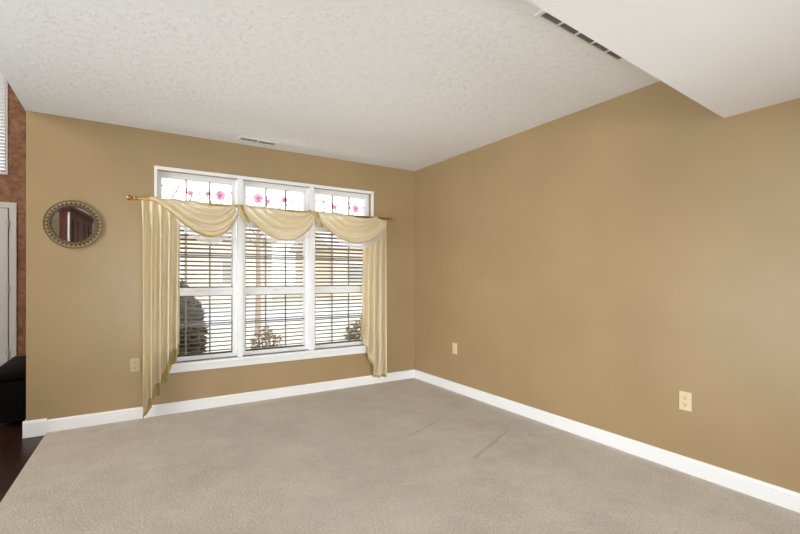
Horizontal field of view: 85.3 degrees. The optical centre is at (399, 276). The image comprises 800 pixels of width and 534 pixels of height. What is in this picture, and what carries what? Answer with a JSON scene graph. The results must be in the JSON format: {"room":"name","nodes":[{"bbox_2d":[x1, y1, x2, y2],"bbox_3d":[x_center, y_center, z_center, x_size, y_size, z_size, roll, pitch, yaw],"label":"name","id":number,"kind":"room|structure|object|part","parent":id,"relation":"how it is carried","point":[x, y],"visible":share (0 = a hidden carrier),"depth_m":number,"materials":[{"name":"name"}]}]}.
{"room":"empty living room","nodes":[
{"label":"empty living room","id":0,"kind":"room"},
{"bbox_2d":[0,83,25,360],"bbox_3d":[-5.856,-1.372,4.858,3.695,5.280,0.140,0,0,-32],"label":"wall","id":1,"kind":"structure","parent":0,"point":[12,185],"depth_m":5.45,"materials":[{"name":"brown paint"}]},
{"bbox_2d":[0,80,7,174],"bbox_3d":[-5.324,-2.148,5.172,1.002,1.767,0.135,0,0,-32],"label":"window","id":2,"kind":"structure","parent":1,"relation":"in","point":[6,115],"depth_m":5.38,"materials":[{"name":"white paint"}]},
{"bbox_2d":[0,70,5,172],"bbox_3d":[-5.309,-2.150,5.149,0.958,1.721,0.046,0,0,-32],"label":"blind","id":3,"kind":"object","parent":2,"relation":"attached to","point":[2,78],"visible":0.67,"depth_m":5.39,"materials":[{"name":"white plastic"}]},
{"bbox_2d":[0,202,16,365],"bbox_3d":[-5.225,0.140,5.109,1.070,2.133,0.106,0,0,-32],"label":"door","id":4,"kind":"structure","parent":1,"relation":"in","point":[5,223],"depth_m":5.36,"materials":[{"name":"white paint"}]},
{"bbox_2d":[0,420,44,501],"bbox_3d":[-2.851,1.237,0.227,3.650,0.062,10.900,0,0,-32],"label":"floor","id":5,"kind":"structure","parent":0,"point":[15,451],"depth_m":3.00,"materials":[{"name":"brown wood"}]},
{"bbox_2d":[0,356,25,422],"bbox_3d":[-3.335,0.982,3.833,0.270,0.448,0.920,0,0,-32],"label":"storage bench","id":6,"kind":"object","parent":5,"relation":"on","point":[12,372],"visible":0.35,"depth_m":3.47,"materials":[{"name":"black leather"}]},
{"bbox_3d":[-3.335,0.790,3.833,0.270,0.065,0.920,0,0,-32],"label":"cushioned lid","id":7,"kind":"part","parent":6,"relation":"part of","materials":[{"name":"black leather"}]},
{"bbox_2d":[26,111,413,420],"bbox_3d":[-1.294,-0.022,4.301,3.675,2.460,0.140,0,0,-32],"label":"wall","id":8,"kind":"structure","parent":0,"point":[84,306],"depth_m":3.58,"materials":[{"name":"beige paint"}]},
{"bbox_2d":[22,418,46,438],"bbox_3d":[-2.800,1.145,3.343,0.141,0.123,0.158,0,0,-32],"label":"baseboard","id":9,"kind":"structure","parent":8,"relation":"attached to","point":[32,428],"depth_m":3.28,"materials":[{"name":"white paint"}]},
{"bbox_2d":[43,200,102,247],"bbox_3d":[-2.564,-0.413,3.408,0.378,0.377,0.018,0,0,-32],"label":"wall mirror","id":10,"kind":"object","parent":8,"relation":"attached to","point":[68,223],"visible":1,"depth_m":3.40,"materials":[{"name":"beige mirror"}]},
{"bbox_2d":[51,207,94,241],"bbox_3d":[-2.564,-0.413,3.408,0.272,0.272,0.004,0,0,-32],"label":"mirror glass","id":11,"kind":"object","parent":10,"relation":"attached to","point":[68,224],"depth_m":3.40,"materials":[{"name":"brown mirror"}]},
{"bbox_2d":[130,358,139,371],"bbox_3d":[-2.218,0.737,3.632,0.070,0.114,0.010,0,0,-32],"label":"wall outlet","id":12,"kind":"object","parent":8,"relation":"attached to","point":[134,362],"visible":1,"depth_m":3.63,"materials":[{"name":"beige plastic"}]},
{"bbox_2d":[157,171,235,361],"bbox_3d":[-1.850,-0.086,3.971,0.654,1.672,0.088,0,0,-32],"label":"window","id":13,"kind":"structure","parent":8,"relation":"in","point":[186,291],"depth_m":4.00,"materials":[{"name":"white plastic"}]},
{"bbox_3d":[-1.840,0.424,3.955,0.593,0.592,0.035,0,0,-32],"label":"sash","id":14,"kind":"part","parent":13,"relation":"part of","materials":[{"name":"white plastic"}]},
{"bbox_3d":[-1.840,-0.192,3.955,0.593,0.640,0.035,0,0,-32],"label":"sash","id":15,"kind":"part","parent":13,"relation":"part of","materials":[{"name":"white plastic"}]},
{"bbox_2d":[47,369,413,431],"bbox_3d":[-1.316,1.141,4.195,3.525,0.094,0.016,0,0,-32],"label":"baseboard","id":16,"kind":"structure","parent":8,"relation":"attached to","point":[64,423],"depth_m":3.94,"materials":[{"name":"white paint"}]},
{"bbox_2d":[125,195,394,220],"bbox_3d":[-1.160,-0.646,4.231,2.565,0.070,0.122,0,0,-32],"label":"curtain rod","id":17,"kind":"object","parent":8,"relation":"attached to","point":[128,197],"visible":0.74,"depth_m":3.96,"materials":[{"name":"gold metal"}]},
{"bbox_2d":[141,197,386,417],"bbox_3d":[-1.134,0.247,4.194,2.345,1.837,0.135,0,0,-32],"label":"curtain","id":18,"kind":"object","parent":17,"relation":"hanging from","point":[162,219],"visible":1,"depth_m":3.79,"materials":[{"name":"beige fabric"}]},
{"bbox_2d":[154,165,373,372],"bbox_3d":[-1.230,-0.059,4.315,2.145,1.787,0.185,0,0,-32],"label":"window","id":19,"kind":"structure","parent":8,"relation":"in","point":[258,198],"depth_m":4.28,"materials":[{"name":"white plastic"}]},
{"bbox_2d":[178,229,230,355],"bbox_3d":[-1.860,0.104,3.988,0.585,1.228,0.039,0,0,-32],"label":"window blind","id":20,"kind":"object","parent":19,"relation":"attached to","point":[180,229],"visible":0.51,"depth_m":4.02,"materials":[{"name":"white plastic"}]},
{"bbox_3d":[-1.954,0.115,3.929,0.002,1.194,0.039,0,0,-32],"label":"ladder cord","id":21,"kind":"part","parent":20,"relation":"part of","materials":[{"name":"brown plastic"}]},
{"bbox_3d":[-1.860,0.711,3.988,0.585,0.014,0.032,0,0,-32],"label":"rail","id":22,"kind":"part","parent":20,"relation":"part of","materials":[{"name":"brown"}]},
{"bbox_2d":[246,225,302,349],"bbox_3d":[-1.260,0.104,4.365,0.585,1.228,0.039,0,0,-32],"label":"window blind","id":23,"kind":"object","parent":19,"relation":"attached to","point":[247,226],"visible":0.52,"depth_m":4.35,"materials":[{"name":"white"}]},
{"bbox_3d":[-1.260,0.711,4.365,0.585,0.014,0.032,0,0,-32],"label":"rail","id":24,"kind":"part","parent":23,"relation":"part of","materials":[{"name":"brown"}]},
{"bbox_3d":[-1.239,-0.192,4.333,0.593,0.640,0.035,0,0,-32],"label":"sash","id":25,"kind":"part","parent":19,"relation":"part of","materials":[{"name":"white plastic"}]},
{"bbox_3d":[-1.239,0.424,4.333,0.593,0.592,0.035,0,0,-32],"label":"sash","id":26,"kind":"part","parent":19,"relation":"part of","materials":[{"name":"white plastic"}]},
{"bbox_2d":[315,229,362,343],"bbox_3d":[-0.665,0.104,4.739,0.585,1.228,0.039,0,0,-32],"label":"window blind","id":27,"kind":"object","parent":19,"relation":"attached to","point":[337,341],"visible":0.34,"depth_m":4.73,"materials":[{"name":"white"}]},
{"bbox_3d":[-0.665,0.711,4.739,0.585,0.014,0.032,0,0,-32],"label":"rail","id":28,"kind":"part","parent":27,"relation":"part of","materials":[{"name":"brown"}]},
{"bbox_3d":[-0.572,0.115,4.798,0.002,1.194,0.039,0,0,-32],"label":"ladder cord","id":29,"kind":"part","parent":27,"relation":"part of","materials":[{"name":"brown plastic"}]},
{"bbox_2d":[314,189,368,348],"bbox_3d":[-0.651,-0.086,4.724,0.661,1.672,0.088,0,0,-32],"label":"window","id":30,"kind":"structure","parent":8,"relation":"in","point":[331,289],"depth_m":4.66,"materials":[{"name":"white plastic"}]},
{"bbox_3d":[-0.645,-0.192,4.707,0.593,0.640,0.035,0,0,-32],"label":"sash","id":31,"kind":"part","parent":30,"relation":"part of","materials":[{"name":"white plastic"}]},
{"bbox_3d":[-0.645,0.424,4.707,0.593,0.592,0.035,0,0,-32],"label":"sash","id":32,"kind":"part","parent":30,"relation":"part of","materials":[{"name":"white plastic"}]},
{"bbox_2d":[0,0,660,170],"bbox_3d":[0.834,-1.352,0.914,3.680,0.200,8.140,0,0,-32],"label":"ceiling","id":33,"kind":"structure","parent":0,"point":[411,85],"depth_m":2.63,"materials":[{"name":"white paint"}]},
{"bbox_2d":[237,136,278,145],"bbox_3d":[-1.302,-1.246,3.982,0.350,0.012,0.108,0,0,-35],"label":"ceiling vent","id":34,"kind":"object","parent":33,"relation":"in","point":[242,138],"visible":1,"depth_m":3.97,"materials":[{"name":"white metal"}]},
{"bbox_2d":[534,10,623,61],"bbox_3d":[0.973,-1.246,2.249,0.758,0.012,0.096,0,0,-36],"label":"ceiling vent","id":35,"kind":"object","parent":33,"relation":"in","point":[542,15],"visible":0.48,"depth_m":2.22,"materials":[{"name":"white metal"}]},
{"bbox_2d":[0,378,799,533],"bbox_3d":[0.736,1.196,0.770,3.700,0.017,8.000,0,0,-32],"label":"floor","id":36,"kind":"structure","parent":0,"point":[411,455],"depth_m":2.56,"materials":[{"name":"beige carpet"}]},
{"bbox_2d":[414,81,799,492],"bbox_3d":[2.392,-0.022,1.752,0.150,2.460,8.100,0,0,-32],"label":"wall","id":37,"kind":"structure","parent":0,"point":[597,265],"depth_m":2.90,"materials":[{"name":"beige paint"}]},
{"bbox_2d":[453,343,456,353],"bbox_3d":[0.567,0.742,4.503,0.010,0.114,0.070,0,0,-32],"label":"wall outlet","id":38,"kind":"object","parent":37,"relation":"attached to","point":[454,344],"visible":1,"depth_m":4.49,"materials":[{"name":"beige plastic"}]},
{"bbox_2d":[414,369,799,512],"bbox_3d":[2.295,1.141,1.750,0.016,0.094,8.000,0,0,-32],"label":"baseboard","id":39,"kind":"structure","parent":37,"relation":"attached to","point":[789,499],"depth_m":2.85,"materials":[{"name":"white paint"}]},
{"bbox_2d":[679,391,691,411],"bbox_3d":[1.737,0.756,2.643,0.010,0.114,0.070,0,0,-32],"label":"wall outlet","id":40,"kind":"object","parent":37,"relation":"attached to","point":[685,398],"visible":1,"depth_m":2.64,"materials":[{"name":"beige plastic"}]},
{"bbox_2d":[527,0,799,117],"bbox_3d":[1.785,-1.079,-0.429,3.200,0.344,4.854,0,0,-32],"label":"ceiling","id":41,"kind":"structure","parent":0,"point":[730,57],"depth_m":1.66,"materials":[{"name":"white paint"}]},
{"label":"outside","id":42,"kind":"structure","parent":0,"visible":0},
{"bbox_2d":[200,284,361,353],"bbox_3d":[-21.179,1.713,39.084,120.000,0.550,79.800,0,0,-32],"label":"lawn","id":43,"kind":"structure","parent":42,"point":[296,295],"depth_m":12.12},
{"bbox_2d":[178,277,208,354],"bbox_3d":[-2.722,0.676,4.735,1.189,1.590,0.973,0,0,-40],"label":"shrub","id":44,"kind":"object","parent":43,"relation":"on","point":[181,285],"visible":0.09,"depth_m":4.77,"materials":[{"name":"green plant"}]},
{"bbox_2d":[180,220,271,302],"bbox_3d":[-15.576,-1.487,25.951,14.500,5.850,9.000,0,0,-32],"label":"house","id":45,"kind":"structure","parent":43,"relation":"on","point":[188,237],"depth_m":24.63,"materials":[{"name":"beige"}]},
{"bbox_3d":[-9.646,-0.312,24.880,1.000,1.200,0.012,0,0,-32],"label":"pane","id":46,"kind":"part","parent":45,"relation":"part of","materials":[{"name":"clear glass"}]},
{"bbox_2d":[246,207,270,336],"bbox_3d":[-3.436,-0.165,10.551,0.785,3.209,0.796,0,0,-32],"label":"bare tree","id":47,"kind":"object","parent":43,"relation":"on","point":[257,232],"visible":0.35,"depth_m":10.50,"materials":[{"name":"beige plant"}]},
{"bbox_2d":[250,327,281,348],"bbox_3d":[-1.970,1.065,6.385,0.523,0.753,0.422,0,0,-32],"label":"shrub","id":48,"kind":"object","parent":43,"relation":"on","point":[258,336],"visible":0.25,"depth_m":6.35,"materials":[{"name":"brown plant"}]},
{"bbox_2d":[288,232,361,297],"bbox_3d":[-1.507,-1.387,35.982,13.000,5.650,9.000,0,0,-32],"label":"house","id":49,"kind":"structure","parent":43,"relation":"on","point":[316,250],"depth_m":30.26,"materials":[{"name":"beige"}]},
{"bbox_3d":[-3.068,-0.312,30.199,1.000,1.200,0.012,0,0,-32],"label":"pane","id":50,"kind":"part","parent":49,"relation":"part of","materials":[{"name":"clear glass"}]},
{"bbox_2d":[340,318,360,340],"bbox_3d":[-0.501,1.018,6.481,0.834,0.886,0.696,0,0,-32],"label":"shrub","id":51,"kind":"object","parent":43,"relation":"on","point":[356,322],"visible":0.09,"depth_m":6.35,"materials":[{"name":"brown plant"}]},
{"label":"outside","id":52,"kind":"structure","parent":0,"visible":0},
{"bbox_2d":[203,306,361,327],"bbox_3d":[-6.218,1.431,15.298,120.000,0.015,6.000,0,0,-32],"label":"street","id":53,"kind":"structure","parent":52,"point":[350,308],"depth_m":16.04,"materials":[{"name":"grey"}]}
]}

